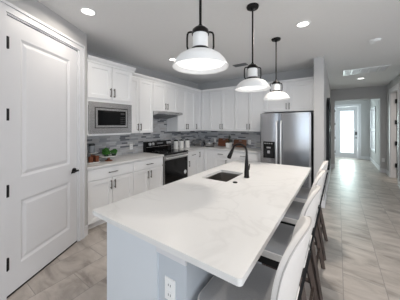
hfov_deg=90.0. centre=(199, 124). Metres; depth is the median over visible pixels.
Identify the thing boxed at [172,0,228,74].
pendant lamp
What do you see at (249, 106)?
upper cabinet
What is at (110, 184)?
base cabinet
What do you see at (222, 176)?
sink
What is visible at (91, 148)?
storage jar
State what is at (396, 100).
door hinges
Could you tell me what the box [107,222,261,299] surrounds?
kitchen island
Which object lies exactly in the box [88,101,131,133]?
microwave
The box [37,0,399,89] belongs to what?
ceiling
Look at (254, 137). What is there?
backsplash
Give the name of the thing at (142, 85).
upper cabinet
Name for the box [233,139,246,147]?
cutting board
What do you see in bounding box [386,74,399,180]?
wall
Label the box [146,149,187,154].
cooktop
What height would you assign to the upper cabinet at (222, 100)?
1.120 m
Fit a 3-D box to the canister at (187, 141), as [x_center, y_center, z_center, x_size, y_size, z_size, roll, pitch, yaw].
[-0.326,0.467,5.181,0.120,0.236,0.120,0,0,35]
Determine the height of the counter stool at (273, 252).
1.072 m
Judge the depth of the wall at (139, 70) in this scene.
4.58 m
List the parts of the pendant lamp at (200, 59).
arm, stem, lamp shade, arm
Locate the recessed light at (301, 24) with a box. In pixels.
[295,20,310,27]
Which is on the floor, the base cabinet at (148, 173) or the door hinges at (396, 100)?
the base cabinet at (148, 173)
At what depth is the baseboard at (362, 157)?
8.14 m
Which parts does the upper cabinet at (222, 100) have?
door, crown moulding, door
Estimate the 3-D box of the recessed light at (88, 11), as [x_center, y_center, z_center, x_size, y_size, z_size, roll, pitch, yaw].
[-1.224,-1.238,2.188,0.176,0.009,0.176,0,0,35]
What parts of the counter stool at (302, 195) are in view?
seat, leg, backrest, leg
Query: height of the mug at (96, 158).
0.090 m
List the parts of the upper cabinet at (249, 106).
door, door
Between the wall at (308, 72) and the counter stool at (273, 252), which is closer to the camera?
the counter stool at (273, 252)
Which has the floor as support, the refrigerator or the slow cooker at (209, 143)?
the refrigerator
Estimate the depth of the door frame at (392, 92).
5.68 m
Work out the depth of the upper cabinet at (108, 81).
3.03 m
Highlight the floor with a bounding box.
[7,157,399,299]
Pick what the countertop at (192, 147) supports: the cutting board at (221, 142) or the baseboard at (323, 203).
the cutting board at (221, 142)
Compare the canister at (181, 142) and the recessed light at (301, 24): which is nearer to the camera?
the recessed light at (301, 24)
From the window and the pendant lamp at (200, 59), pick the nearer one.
the pendant lamp at (200, 59)
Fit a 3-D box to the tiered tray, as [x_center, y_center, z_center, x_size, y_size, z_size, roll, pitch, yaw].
[-1.684,0.508,3.106,0.260,0.154,0.260,0,0,35]
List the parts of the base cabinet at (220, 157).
drawer, door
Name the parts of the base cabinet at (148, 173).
door, drawer, door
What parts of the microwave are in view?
door, control panel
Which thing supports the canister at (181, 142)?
on the countertop at (192, 147)
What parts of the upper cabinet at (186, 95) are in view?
door, crown moulding, door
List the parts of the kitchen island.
panel, cap moulding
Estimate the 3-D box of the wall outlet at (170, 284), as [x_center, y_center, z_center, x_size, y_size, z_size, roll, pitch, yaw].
[-0.156,0.855,1.038,0.072,0.116,0.009,0,0,35]
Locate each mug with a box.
[88,156,92,162]
[94,155,98,161]
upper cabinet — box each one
[87,55,135,135]
[132,73,153,132]
[153,78,178,111]
[167,84,195,131]
[195,89,209,130]
[209,86,234,130]
[234,86,264,131]
[264,77,313,112]
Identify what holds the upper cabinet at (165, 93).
attached to the wall at (139, 70)
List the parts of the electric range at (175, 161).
control panel, oven door, handle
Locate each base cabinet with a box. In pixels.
[87,162,132,228]
[133,157,162,195]
[188,150,197,176]
[198,149,213,172]
[214,150,227,167]
[228,151,259,162]
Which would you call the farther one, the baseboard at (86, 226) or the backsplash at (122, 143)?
the backsplash at (122, 143)
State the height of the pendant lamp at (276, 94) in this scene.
0.870 m
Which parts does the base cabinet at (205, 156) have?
door, door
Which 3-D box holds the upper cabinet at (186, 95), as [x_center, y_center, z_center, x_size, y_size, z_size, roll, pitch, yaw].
[-0.460,-0.405,5.117,0.392,1.120,0.698,0,0,35]
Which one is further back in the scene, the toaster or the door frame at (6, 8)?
the toaster
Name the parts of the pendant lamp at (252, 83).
stem, lamp shade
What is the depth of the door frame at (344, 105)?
8.82 m
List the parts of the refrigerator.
freezer door, handle, handle, fridge door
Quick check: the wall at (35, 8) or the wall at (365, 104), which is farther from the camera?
the wall at (365, 104)
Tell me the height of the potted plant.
0.346 m
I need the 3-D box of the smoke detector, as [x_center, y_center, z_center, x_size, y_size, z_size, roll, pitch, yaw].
[2.560,-1.225,2.925,0.140,0.036,0.140,0,0,35]
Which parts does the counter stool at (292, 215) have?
seat frame, seat, leg, backrest, leg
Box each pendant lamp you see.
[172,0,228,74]
[235,3,270,91]
[263,37,289,100]
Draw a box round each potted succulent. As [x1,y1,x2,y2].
[102,149,110,156]
[110,149,116,155]
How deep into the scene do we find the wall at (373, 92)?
6.54 m
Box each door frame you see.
[0,0,84,299]
[335,104,360,158]
[389,83,398,185]
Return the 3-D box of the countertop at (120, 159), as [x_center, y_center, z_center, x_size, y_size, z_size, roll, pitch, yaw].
[-1.392,0.603,3.530,0.641,0.035,1.473,0,0,35]
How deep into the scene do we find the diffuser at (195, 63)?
1.28 m
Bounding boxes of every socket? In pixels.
[167,281,171,289]
[167,290,171,299]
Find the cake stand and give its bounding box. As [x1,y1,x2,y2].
[99,154,117,160]
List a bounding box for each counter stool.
[198,216,311,299]
[258,185,320,299]
[280,170,325,299]
[293,161,327,260]
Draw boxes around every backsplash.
[87,119,197,159]
[198,131,259,147]
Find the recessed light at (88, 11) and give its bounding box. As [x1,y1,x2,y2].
[79,7,96,15]
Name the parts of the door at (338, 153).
glass frame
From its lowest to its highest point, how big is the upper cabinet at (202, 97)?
1.120 m
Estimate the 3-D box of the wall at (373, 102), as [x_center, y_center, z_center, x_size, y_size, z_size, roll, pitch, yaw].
[6.672,0.129,7.558,0.120,2.743,2.880,0,0,35]
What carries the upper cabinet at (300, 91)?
attached to the wall at (308, 72)
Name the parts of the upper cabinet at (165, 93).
door, crown moulding, door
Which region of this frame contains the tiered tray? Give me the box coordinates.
[87,152,100,163]
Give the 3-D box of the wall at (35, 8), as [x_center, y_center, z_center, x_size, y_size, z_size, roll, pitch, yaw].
[-1.748,0.129,1.378,0.120,2.743,2.750,0,0,6]
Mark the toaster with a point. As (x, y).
(195, 142)
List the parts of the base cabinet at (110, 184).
door, drawer, door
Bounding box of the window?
[370,106,375,152]
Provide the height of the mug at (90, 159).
0.090 m
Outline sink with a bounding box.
[207,172,238,181]
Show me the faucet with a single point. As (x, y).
(247, 167)
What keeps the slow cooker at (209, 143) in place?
on the countertop at (192, 147)
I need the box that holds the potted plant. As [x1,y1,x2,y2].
[225,136,232,147]
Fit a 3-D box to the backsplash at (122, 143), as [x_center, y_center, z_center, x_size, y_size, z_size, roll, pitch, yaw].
[-1.064,0.188,4.577,0.009,0.795,3.573,0,0,35]
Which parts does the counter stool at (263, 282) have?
seat, backrest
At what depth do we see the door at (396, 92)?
6.11 m
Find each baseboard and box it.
[85,225,87,236]
[321,164,399,207]
[361,156,379,170]
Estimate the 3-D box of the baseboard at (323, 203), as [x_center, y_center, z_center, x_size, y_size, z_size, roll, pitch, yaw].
[3.959,1.435,4.973,1.610,0.130,4.216,0,0,35]
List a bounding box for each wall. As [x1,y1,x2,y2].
[6,0,86,225]
[87,51,197,154]
[198,67,313,113]
[314,56,330,200]
[331,85,385,168]
[335,99,369,156]
[370,99,379,165]
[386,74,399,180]
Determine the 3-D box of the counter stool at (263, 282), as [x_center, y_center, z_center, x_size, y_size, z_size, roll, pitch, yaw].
[0.292,0.967,1.026,0.495,1.072,0.489,0,0,35]
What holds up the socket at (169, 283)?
attached to the wall outlet at (170, 284)
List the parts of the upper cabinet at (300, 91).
door, crown moulding, door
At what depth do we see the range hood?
4.38 m
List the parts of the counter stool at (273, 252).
seat frame, seat, leg, backrest, leg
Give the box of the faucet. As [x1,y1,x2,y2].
[227,143,249,177]
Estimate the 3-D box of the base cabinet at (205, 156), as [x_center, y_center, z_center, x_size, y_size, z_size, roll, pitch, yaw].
[0.072,1.060,5.424,0.899,0.880,0.869,0,0,35]
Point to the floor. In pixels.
(361, 212)
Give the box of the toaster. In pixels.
[193,140,204,145]
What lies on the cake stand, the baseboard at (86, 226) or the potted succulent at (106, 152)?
the potted succulent at (106, 152)
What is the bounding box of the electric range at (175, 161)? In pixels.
[143,140,188,184]
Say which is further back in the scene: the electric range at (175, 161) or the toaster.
the toaster
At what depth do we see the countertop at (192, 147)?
4.98 m
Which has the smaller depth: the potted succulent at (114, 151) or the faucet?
the faucet
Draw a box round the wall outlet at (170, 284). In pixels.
[165,275,175,299]
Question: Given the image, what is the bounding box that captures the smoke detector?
[369,38,380,43]
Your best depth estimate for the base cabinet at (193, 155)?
4.80 m
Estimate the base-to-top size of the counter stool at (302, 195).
1.072 m
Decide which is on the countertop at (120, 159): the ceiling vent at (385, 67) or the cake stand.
the cake stand
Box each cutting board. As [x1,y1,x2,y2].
[218,138,229,145]
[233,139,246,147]
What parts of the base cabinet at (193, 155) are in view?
drawer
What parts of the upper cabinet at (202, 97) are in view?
door, crown moulding, door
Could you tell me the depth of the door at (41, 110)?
2.04 m
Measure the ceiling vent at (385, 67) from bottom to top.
0.012 m
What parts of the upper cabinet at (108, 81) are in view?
door, crown moulding, door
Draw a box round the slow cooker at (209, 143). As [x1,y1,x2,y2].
[204,140,214,146]
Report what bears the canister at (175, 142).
on the countertop at (192, 147)
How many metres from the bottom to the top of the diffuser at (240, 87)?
0.026 m
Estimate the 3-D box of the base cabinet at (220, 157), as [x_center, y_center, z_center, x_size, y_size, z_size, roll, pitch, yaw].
[0.672,1.060,5.148,0.398,0.880,0.641,0,0,35]
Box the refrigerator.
[260,112,313,187]
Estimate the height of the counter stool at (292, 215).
1.072 m
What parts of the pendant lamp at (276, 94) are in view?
stem, lamp shade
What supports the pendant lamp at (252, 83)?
hanging from the ceiling
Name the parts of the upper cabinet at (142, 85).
door, crown moulding, door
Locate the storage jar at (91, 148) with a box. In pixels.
[88,144,94,152]
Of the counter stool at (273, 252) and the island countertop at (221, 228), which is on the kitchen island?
the island countertop at (221, 228)
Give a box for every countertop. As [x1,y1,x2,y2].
[87,152,163,169]
[93,160,310,286]
[171,145,259,153]
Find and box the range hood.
[153,111,182,118]
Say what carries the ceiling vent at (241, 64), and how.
in the ceiling
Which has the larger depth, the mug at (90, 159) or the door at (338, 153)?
the door at (338, 153)
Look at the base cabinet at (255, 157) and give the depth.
4.57 m
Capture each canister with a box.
[173,139,177,148]
[179,139,183,147]
[185,138,189,147]
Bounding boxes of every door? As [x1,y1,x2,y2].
[6,15,78,297]
[335,106,357,158]
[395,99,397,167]
[396,92,397,173]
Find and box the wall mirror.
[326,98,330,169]
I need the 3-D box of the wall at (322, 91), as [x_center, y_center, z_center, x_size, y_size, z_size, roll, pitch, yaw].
[3.367,0.129,5.392,0.160,2.743,4.200,0,0,35]
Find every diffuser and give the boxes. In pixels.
[177,58,223,69]
[239,86,265,89]
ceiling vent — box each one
[233,63,247,66]
[343,65,390,75]

